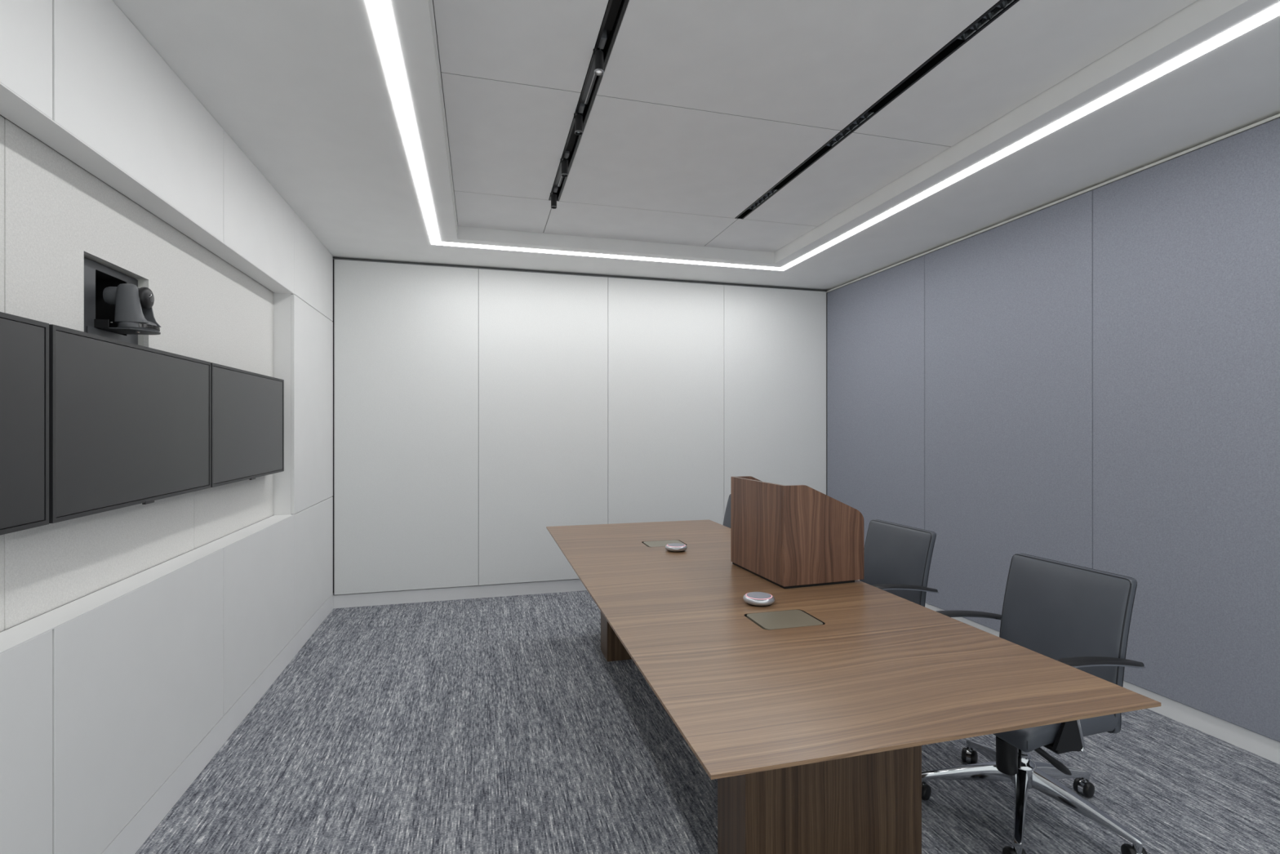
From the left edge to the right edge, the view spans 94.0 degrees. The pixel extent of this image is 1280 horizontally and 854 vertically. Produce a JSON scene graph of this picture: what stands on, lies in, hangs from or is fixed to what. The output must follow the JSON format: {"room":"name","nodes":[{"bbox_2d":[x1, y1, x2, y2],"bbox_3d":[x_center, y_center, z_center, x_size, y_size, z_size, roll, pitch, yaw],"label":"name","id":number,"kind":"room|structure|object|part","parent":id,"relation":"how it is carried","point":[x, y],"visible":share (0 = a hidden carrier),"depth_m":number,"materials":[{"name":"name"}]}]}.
{"room":"conference room","nodes":[
{"label":"conference room","id":0,"kind":"room"},
{"bbox_2d":[0,0,333,853],"bbox_3d":[-2.002,-0.062,1.943,0.620,3.000,5.680,0,0,-15],"label":"wall","id":1,"kind":"structure","parent":0,"point":[128,633],"depth_m":2.10,"materials":[{"name":"white paint"}]},
{"bbox_3d":[-1.574,-0.142,1.064,0.017,1.379,1.117,0,0,-15],"label":"linen panel","id":2,"kind":"part","parent":1,"relation":"part of","materials":[{"name":"beige fabric"}]},
{"bbox_2d":[0,311,48,534],"bbox_3d":[-1.536,-0.005,1.144,0.095,0.557,0.995,0,0,-15],"label":"television","id":3,"kind":"object","parent":1,"relation":"attached to","point":[24,341],"visible":1,"depth_m":1.55,"materials":[{"name":"black plastic"}]},
{"bbox_3d":[-1.461,-1.091,1.087,0.018,0.514,1.101,0,0,-15],"label":"panel","id":4,"kind":"part","parent":1,"relation":"part of","materials":[{"name":"white paint"}]},
{"bbox_3d":[-1.461,0.928,1.087,0.018,0.757,1.101,0,0,-15],"label":"panel","id":5,"kind":"part","parent":1,"relation":"part of","materials":[{"name":"white paint"}]},
{"bbox_3d":[-1.848,-0.373,1.980,0.004,0.383,0.128,0,0,-15],"label":"niche plate","id":6,"kind":"part","parent":1,"relation":"part of","materials":[{"name":"metal"}]},
{"bbox_3d":[-1.861,0.269,2.138,0.017,0.557,1.097,0,0,-15],"label":"linen panel","id":7,"kind":"part","parent":1,"relation":"part of","materials":[{"name":"beige fabric"}]},
{"bbox_3d":[-1.889,-0.552,2.132,0.004,0.025,0.188,0,0,-15],"label":"niche plate","id":8,"kind":"part","parent":1,"relation":"part of","materials":[{"name":"metal"}]},
{"bbox_2d":[86,319,160,342],"bbox_3d":[-1.846,-0.281,2.106,0.218,0.175,0.213,0,0,19],"label":"bracket","id":9,"kind":"object","parent":1,"relation":"attached to","point":[101,327],"visible":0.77,"depth_m":2.09,"materials":[{"name":"metal"}]},
{"bbox_3d":[-1.864,-0.354,2.037,0.086,0.030,0.004,0,0,-15],"label":"rail","id":10,"kind":"part","parent":9,"relation":"part of","materials":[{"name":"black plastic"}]},
{"bbox_3d":[-1.819,-0.341,2.121,0.185,0.004,0.138,0,0,-15],"label":"plate","id":11,"kind":"part","parent":9,"relation":"part of","materials":[{"name":"metal"}]},
{"bbox_2d":[102,283,161,331],"bbox_3d":[-1.806,-0.422,2.124,0.153,0.157,0.131,0,0,-15],"label":"video camera","id":12,"kind":"object","parent":9,"relation":"on","point":[133,304],"visible":0.95,"depth_m":2.08,"materials":[{"name":"plastic"}]},
{"bbox_3d":[-1.776,-0.433,2.082,0.102,0.135,0.026,0,0,-15],"label":"yoke arm","id":13,"kind":"part","parent":12,"relation":"part of","materials":[{"name":"plastic"}]},
{"bbox_2d":[138,287,154,308],"bbox_3d":[-1.764,-0.462,2.136,0.026,0.076,0.076,0,0,-15],"label":"lens","id":14,"kind":"object","parent":12,"relation":"attached to","point":[146,298],"depth_m":2.12,"materials":[{"name":"black glass"}]},
{"bbox_3d":[-1.802,-0.433,2.177,0.102,0.135,0.026,0,0,-15],"label":"yoke arm","id":15,"kind":"part","parent":12,"relation":"part of","materials":[{"name":"plastic"}]},
{"bbox_2d":[48,324,210,523],"bbox_3d":[-1.798,-0.005,2.123,0.095,0.557,1.003,0,0,-15],"label":"television","id":16,"kind":"object","parent":1,"relation":"attached to","point":[130,424],"visible":0.85,"depth_m":1.97,"materials":[{"name":"black plastic"}]},
{"bbox_3d":[-1.923,-0.373,2.259,0.004,0.383,0.074,0,0,-15],"label":"niche plate","id":17,"kind":"part","parent":1,"relation":"part of","materials":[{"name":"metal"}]},
{"bbox_3d":[-1.749,-1.091,2.162,0.018,0.514,1.107,0,0,-15],"label":"panel","id":18,"kind":"part","parent":1,"relation":"part of","materials":[{"name":"white paint"}]},
{"bbox_3d":[-1.749,0.928,2.162,0.018,0.757,1.107,0,0,-15],"label":"panel","id":19,"kind":"part","parent":1,"relation":"part of","materials":[{"name":"white paint"}]},
{"bbox_3d":[-1.998,-0.423,2.650,0.017,0.818,2.158,0,0,-15],"label":"linen panel","id":20,"kind":"part","parent":1,"relation":"part of","materials":[{"name":"beige fabric"}]},
{"bbox_2d":[0,514,293,653],"bbox_3d":[-1.787,0.547,2.126,0.110,0.004,3.283,0,0,-15],"label":"shelf","id":21,"kind":"object","parent":1,"relation":"attached to","point":[18,637],"depth_m":2.01,"materials":[{"name":"white paint"}]},
{"bbox_2d":[101,592,333,853],"bbox_3d":[-1.727,1.375,1.996,0.058,0.127,5.640,0,0,-15],"label":"baseboard","id":22,"kind":"structure","parent":1,"relation":"attached to","point":[138,829],"depth_m":2.52,"materials":[{"name":"paint"}]},
{"bbox_3d":[-2.140,0.269,3.182,0.017,0.557,1.057,0,0,-15],"label":"linen panel","id":23,"kind":"part","parent":1,"relation":"part of","materials":[{"name":"beige fabric"}]},
{"bbox_2d":[210,362,284,487],"bbox_3d":[-2.060,-0.005,3.099,0.095,0.557,0.996,0,0,-15],"label":"television","id":24,"kind":"object","parent":1,"relation":"attached to","point":[247,407],"visible":0.78,"depth_m":2.99,"materials":[{"name":"black plastic"}]},
{"bbox_3d":[-2.030,-1.091,3.211,0.018,0.514,1.055,0,0,-15],"label":"panel","id":25,"kind":"part","parent":1,"relation":"part of","materials":[{"name":"white paint"}]},
{"bbox_3d":[-2.030,0.928,3.211,0.018,0.757,1.055,0,0,-15],"label":"panel","id":26,"kind":"part","parent":1,"relation":"part of","materials":[{"name":"white paint"}]},
{"bbox_3d":[-2.298,-0.142,4.213,0.018,1.371,1.013,0,0,-15],"label":"panel","id":27,"kind":"part","parent":1,"relation":"part of","materials":[{"name":"white paint"}]},
{"bbox_3d":[-2.297,-1.090,4.212,0.018,0.516,1.010,0,0,-15],"label":"panel","id":28,"kind":"part","parent":1,"relation":"part of","materials":[{"name":"white paint"}]},
{"bbox_3d":[-2.297,0.927,4.212,0.018,0.759,1.010,0,0,-15],"label":"panel","id":29,"kind":"part","parent":1,"relation":"part of","materials":[{"name":"white paint"}]},
{"bbox_2d":[333,257,826,595],"bbox_3d":[-0.269,-0.037,5.331,4.520,2.950,0.090,0,0,-15],"label":"wall","id":30,"kind":"structure","parent":0,"point":[477,412],"depth_m":5.12,"materials":[{"name":"white paint"}]},
{"bbox_3d":[-1.885,0.001,4.861,1.099,2.649,0.018,0,0,-15],"label":"panel","id":31,"kind":"part","parent":30,"relation":"part of","materials":[{"name":"white paint"}]},
{"bbox_2d":[333,578,586,608],"bbox_3d":[-0.295,1.386,5.314,4.480,0.104,0.027,0,0,-15],"label":"baseboard","id":32,"kind":"structure","parent":30,"relation":"attached to","point":[375,598],"depth_m":4.96,"materials":[{"name":"paint"}]},
{"bbox_3d":[-0.819,0.001,5.146,1.103,2.649,0.018,0,0,-15],"label":"panel","id":33,"kind":"part","parent":30,"relation":"part of","materials":[{"name":"white paint"}]},
{"bbox_2d":[333,257,826,291],"bbox_3d":[-0.291,-1.332,5.310,4.435,0.009,0.037,0,0,-15],"label":"trim","id":34,"kind":"structure","parent":30,"relation":"attached to","point":[333,258],"depth_m":5.20,"materials":[{"name":"grey metal"}]},
{"bbox_3d":[0.249,0.001,5.432,1.101,2.649,0.018,0,0,-15],"label":"panel","id":35,"kind":"part","parent":30,"relation":"part of","materials":[{"name":"white paint"}]},
{"bbox_3d":[1.303,0.001,5.714,1.076,2.649,0.018,0,0,-15],"label":"panel","id":36,"kind":"part","parent":30,"relation":"part of","materials":[{"name":"white paint"}]},
{"bbox_2d":[112,0,1279,290],"bbox_3d":[0.177,-1.470,2.542,5.140,0.242,5.710,0,0,-15],"label":"ceiling","id":37,"kind":"structure","parent":0,"point":[700,108],"depth_m":2.65,"materials":[{"name":"paint"}]},
{"bbox_3d":[-0.816,-1.361,2.423,0.005,0.025,3.845,0,0,-15],"label":"coffer trim","id":38,"kind":"part","parent":37,"relation":"part of","materials":[{"name":"paint"}]},
{"bbox_3d":[-0.815,-1.413,2.424,0.008,0.063,3.845,0,0,-15],"label":"coffer trim","id":39,"kind":"part","parent":37,"relation":"part of","materials":[{"name":"paint"}]},
{"bbox_2d":[548,0,628,201],"bbox_3d":[-0.223,-1.478,2.584,0.063,0.078,2.516,0,0,-15],"label":"track","id":40,"kind":"object","parent":37,"relation":"attached to","point":[615,9],"visible":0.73,"depth_m":2.52,"materials":[{"name":"black metal"}]},
{"bbox_2d":[550,186,558,208],"bbox_3d":[-0.528,-1.421,3.663,0.042,0.139,0.077,0,0,-15],"label":"spotlight","id":41,"kind":"object","parent":40,"relation":"attached to","point":[553,197],"visible":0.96,"depth_m":3.67,"materials":[{"name":"plastic"}]},
{"bbox_2d":[560,151,569,177],"bbox_3d":[-0.403,-1.421,3.194,0.042,0.139,0.077,0,0,-15],"label":"spotlight","id":42,"kind":"object","parent":40,"relation":"attached to","point":[564,162],"visible":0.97,"depth_m":3.20,"materials":[{"name":"plastic"}]},
{"bbox_2d":[573,103,585,135],"bbox_3d":[-0.279,-1.421,2.730,0.042,0.139,0.077,0,0,-15],"label":"spotlight","id":43,"kind":"object","parent":40,"relation":"attached to","point":[578,117],"visible":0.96,"depth_m":2.73,"materials":[{"name":"plastic"}]},
{"bbox_2d":[593,29,606,75],"bbox_3d":[-0.153,-1.421,2.262,0.042,0.139,0.077,0,0,-15],"label":"spotlight","id":44,"kind":"object","parent":40,"relation":"attached to","point":[598,54],"visible":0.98,"depth_m":2.27,"materials":[{"name":"plastic"}]},
{"bbox_2d":[366,0,1279,271],"bbox_3d":[0.393,-1.362,2.740,2.872,0.032,4.213,0,0,-15],"label":"recessed light","id":45,"kind":"object","parent":37,"relation":"in","point":[380,11],"visible":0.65,"depth_m":2.63,"materials":[{"name":"glowing white light diffuser"}]},
{"bbox_2d":[734,0,1019,219],"bbox_3d":[1.009,-1.478,2.914,0.060,0.078,2.516,0,0,-15],"label":"channel","id":46,"kind":"object","parent":37,"relation":"attached to","point":[954,44],"visible":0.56,"depth_m":2.58,"materials":[{"name":"black metal"}]},
{"bbox_2d":[748,185,777,209],"bbox_3d":[0.772,-1.465,3.800,0.053,0.041,0.345,0,0,-15],"label":"recessed light","id":47,"kind":"object","parent":46,"relation":"attached to","point":[775,189],"visible":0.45,"depth_m":3.79,"materials":[{"name":"black metal"}]},
{"bbox_2d":[826,106,875,146],"bbox_3d":[1.011,-1.465,2.907,0.053,0.041,0.345,0,0,-15],"label":"recessed light","id":48,"kind":"object","parent":46,"relation":"attached to","point":[872,111],"visible":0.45,"depth_m":2.90,"materials":[{"name":"black metal"}]},
{"bbox_2d":[957,0,1016,40],"bbox_3d":[1.238,-1.465,2.059,0.053,0.041,0.350,0,0,-15],"label":"recessed light","id":49,"kind":"object","parent":46,"relation":"attached to","point":[1002,6],"visible":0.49,"depth_m":2.12,"materials":[{"name":"black metal"}]},
{"bbox_2d":[134,590,1279,853],"bbox_3d":[0.369,1.468,2.598,4.900,0.060,5.920,0,0,-15],"label":"floor","id":50,"kind":"structure","parent":0,"point":[493,725],"depth_m":2.52,"materials":[{"name":"carpet"}]},
{"bbox_2d":[723,493,730,528],"bbox_3d":[0.590,0.982,4.455,0.683,0.912,0.695,0,0,-18],"label":"office chair","id":51,"kind":"object","parent":50,"relation":"on","point":[726,522],"visible":0.02,"depth_m":4.64,"materials":[{"name":"black metal"}]},
{"bbox_2d":[546,519,1160,853],"bbox_3d":[0.332,1.068,2.849,1.220,0.740,3.094,0,0,-15],"label":"conference table","id":52,"kind":"object","parent":50,"relation":"on","point":[812,710],"visible":0.91,"depth_m":1.81,"materials":[{"name":"brown wood"}]},
{"bbox_3d":[0.146,0.704,3.586,0.226,0.010,0.172,0,0,-15],"label":"hatch lid","id":53,"kind":"part","parent":52,"relation":"part of","materials":[{"name":"brown metal"}]},
{"bbox_2d":[665,542,687,551],"bbox_3d":[0.204,0.682,3.377,0.125,0.033,0.125,0,0,-15],"label":"speakerphone","id":54,"kind":"object","parent":52,"relation":"on","point":[673,547],"visible":1,"depth_m":3.34,"materials":[{"name":"silver plastic"}]},
{"bbox_2d":[667,542,684,546],"bbox_3d":[0.204,0.667,3.377,0.098,0.004,0.098,0,0,-15],"label":"speaker grille","id":55,"kind":"object","parent":54,"relation":"attached to","point":[673,544],"depth_m":3.37,"materials":[{"name":"grey fabric"}]},
{"bbox_2d":[742,591,774,606],"bbox_3d":[0.471,0.682,2.367,0.125,0.033,0.125,0,0,-15],"label":"speakerphone","id":56,"kind":"object","parent":52,"relation":"on","point":[753,598],"visible":1,"depth_m":2.33,"materials":[{"name":"silver plastic"}]},
{"bbox_2d":[746,591,771,599],"bbox_3d":[0.471,0.667,2.367,0.098,0.004,0.098,0,0,-15],"label":"speaker grille","id":57,"kind":"object","parent":56,"relation":"attached to","point":[752,595],"depth_m":2.36,"materials":[{"name":"grey fabric"}]},
{"bbox_3d":[0.524,0.704,2.173,0.226,0.010,0.180,0,0,-15],"label":"hatch lid","id":58,"kind":"part","parent":52,"relation":"part of","materials":[{"name":"brown metal"}]},
{"bbox_2d":[730,475,863,588],"bbox_3d":[0.737,0.476,2.871,0.411,0.445,0.508,0,0,-18],"label":"lectern","id":59,"kind":"object","parent":52,"relation":"on","point":[788,536],"visible":1,"depth_m":2.65,"materials":[{"name":"brown wood"}]},
{"bbox_3d":[0.663,0.470,3.104,0.410,0.433,0.018,0,0,-18],"label":"panel","id":60,"kind":"part","parent":59,"relation":"part of","materials":[{"name":"brown wood"}]},
{"bbox_3d":[0.550,0.470,2.811,0.018,0.433,0.471,0,0,-18],"label":"panel","id":61,"kind":"part","parent":59,"relation":"part of","materials":[{"name":"brown wood"}]},
{"bbox_3d":[0.812,0.470,2.638,0.410,0.433,0.018,0,0,-18],"label":"panel","id":62,"kind":"part","parent":59,"relation":"part of","materials":[{"name":"brown wood"}]},
{"bbox_2d":[859,519,938,606],"bbox_3d":[1.198,0.982,3.151,0.683,0.912,0.695,0,0,-18],"label":"office chair","id":63,"kind":"object","parent":50,"relation":"on","point":[897,557],"visible":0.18,"depth_m":3.10,"materials":[{"name":"black leather"}]},
{"bbox_3d":[1.277,0.781,2.879,0.385,0.064,0.058,0,0,-18],"label":"armrest","id":64,"kind":"part","parent":63,"relation":"part of","materials":[{"name":"black plastic"}]},
{"bbox_2d":[921,552,1147,853],"bbox_3d":[1.441,0.982,2.240,0.683,0.912,0.695,0,0,-18],"label":"office chair","id":65,"kind":"object","parent":50,"relation":"on","point":[1079,617],"visible":0.69,"depth_m":2.17,"materials":[{"name":"grey leather"}]},
{"bbox_3d":[1.244,1.323,2.284,0.322,0.138,0.040,0,0,17],"label":"leg","id":66,"kind":"part","parent":65,"relation":"part of","materials":[{"name":"metal"}]},
{"bbox_2d":[965,749,972,763],"bbox_3d":[1.412,1.410,2.558,0.021,0.052,0.052,0,0,37],"label":"hood","id":67,"kind":"object","parent":65,"relation":"attached to","point":[968,752],"depth_m":2.54,"materials":[{"name":"metal"}]},
{"bbox_3d":[1.362,0.781,2.468,0.385,0.064,0.058,0,0,-18],"label":"armrest","id":68,"kind":"part","parent":65,"relation":"part of","materials":[{"name":"black plastic"}]},
{"bbox_3d":[1.344,1.198,2.187,0.070,0.120,0.070,0,0,-18],"label":"tension knob","id":69,"kind":"part","parent":65,"relation":"part of","materials":[{"name":"black plastic"}]},
{"bbox_3d":[1.319,1.323,2.072,0.040,0.138,0.322,0,0,35],"label":"leg","id":70,"kind":"part","parent":65,"relation":"part of","materials":[{"name":"metal"}]},
{"bbox_3d":[1.453,1.179,2.124,0.176,0.130,0.048,0,0,2],"label":"height lever","id":71,"kind":"part","parent":65,"relation":"part of","materials":[{"name":"black plastic"}]},
{"bbox_3d":[1.382,1.013,2.199,0.440,0.080,0.462,0,0,-18],"label":"seat","id":72,"kind":"part","parent":65,"relation":"part of","materials":[{"name":"grey leather"}]},
{"bbox_3d":[1.393,0.914,1.944,0.125,0.296,0.012,0,0,-18],"label":"arm blade","id":73,"kind":"part","parent":65,"relation":"part of","materials":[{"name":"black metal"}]},
{"bbox_3d":[1.601,0.788,2.268,0.126,0.525,0.462,0,0,-18],"label":"backrest","id":74,"kind":"part","parent":65,"relation":"part of","materials":[{"name":"grey leather"}]},
{"bbox_2d":[1077,779,1086,795],"bbox_3d":[1.737,1.410,2.335,0.052,0.052,0.021,0,0,-28],"label":"hood","id":75,"kind":"object","parent":65,"relation":"attached to","point":[1082,784],"depth_m":2.32,"materials":[{"name":"metal"}]},
{"bbox_3d":[1.520,0.781,1.968,0.385,0.064,0.058,0,0,-18],"label":"armrest","id":76,"kind":"part","parent":65,"relation":"part of","materials":[{"name":"black plastic"}]},
{"bbox_2d":[826,117,1279,742],"bbox_3d":[2.602,-0.037,3.190,0.120,2.950,5.710,0,0,-15],"label":"wall","id":77,"kind":"structure","parent":0,"point":[1091,379],"depth_m":3.20,"materials":[{"name":"fabric"}]},
{"bbox_3d":[2.016,0.012,5.206,0.030,2.652,1.325,0,0,-15],"label":"fabric panel","id":78,"kind":"part","parent":77,"relation":"part of","materials":[{"name":"fabric"}]},
{"bbox_3d":[2.355,0.012,3.939,0.030,2.652,1.293,0,0,-15],"label":"fabric panel","id":79,"kind":"part","parent":77,"relation":"part of","materials":[{"name":"fabric"}]},
{"bbox_2d":[826,113,1279,293],"bbox_3d":[2.583,-1.326,3.149,0.054,0.014,5.640,0,0,-15],"label":"trim","id":80,"kind":"structure","parent":77,"relation":"attached to","point":[1277,116],"depth_m":3.29,"materials":[{"name":"grey metal"}]},
{"bbox_2d":[858,579,1279,764],"bbox_3d":[2.585,1.374,3.160,0.045,0.128,5.660,0,0,-15],"label":"baseboard","id":81,"kind":"structure","parent":77,"relation":"attached to","point":[1267,748],"depth_m":2.80,"materials":[{"name":"paint"}]},
{"bbox_3d":[2.699,0.012,2.654,0.030,2.652,1.363,0,0,-15],"label":"fabric panel","id":82,"kind":"part","parent":77,"relation":"part of","materials":[{"name":"fabric"}]}
]}

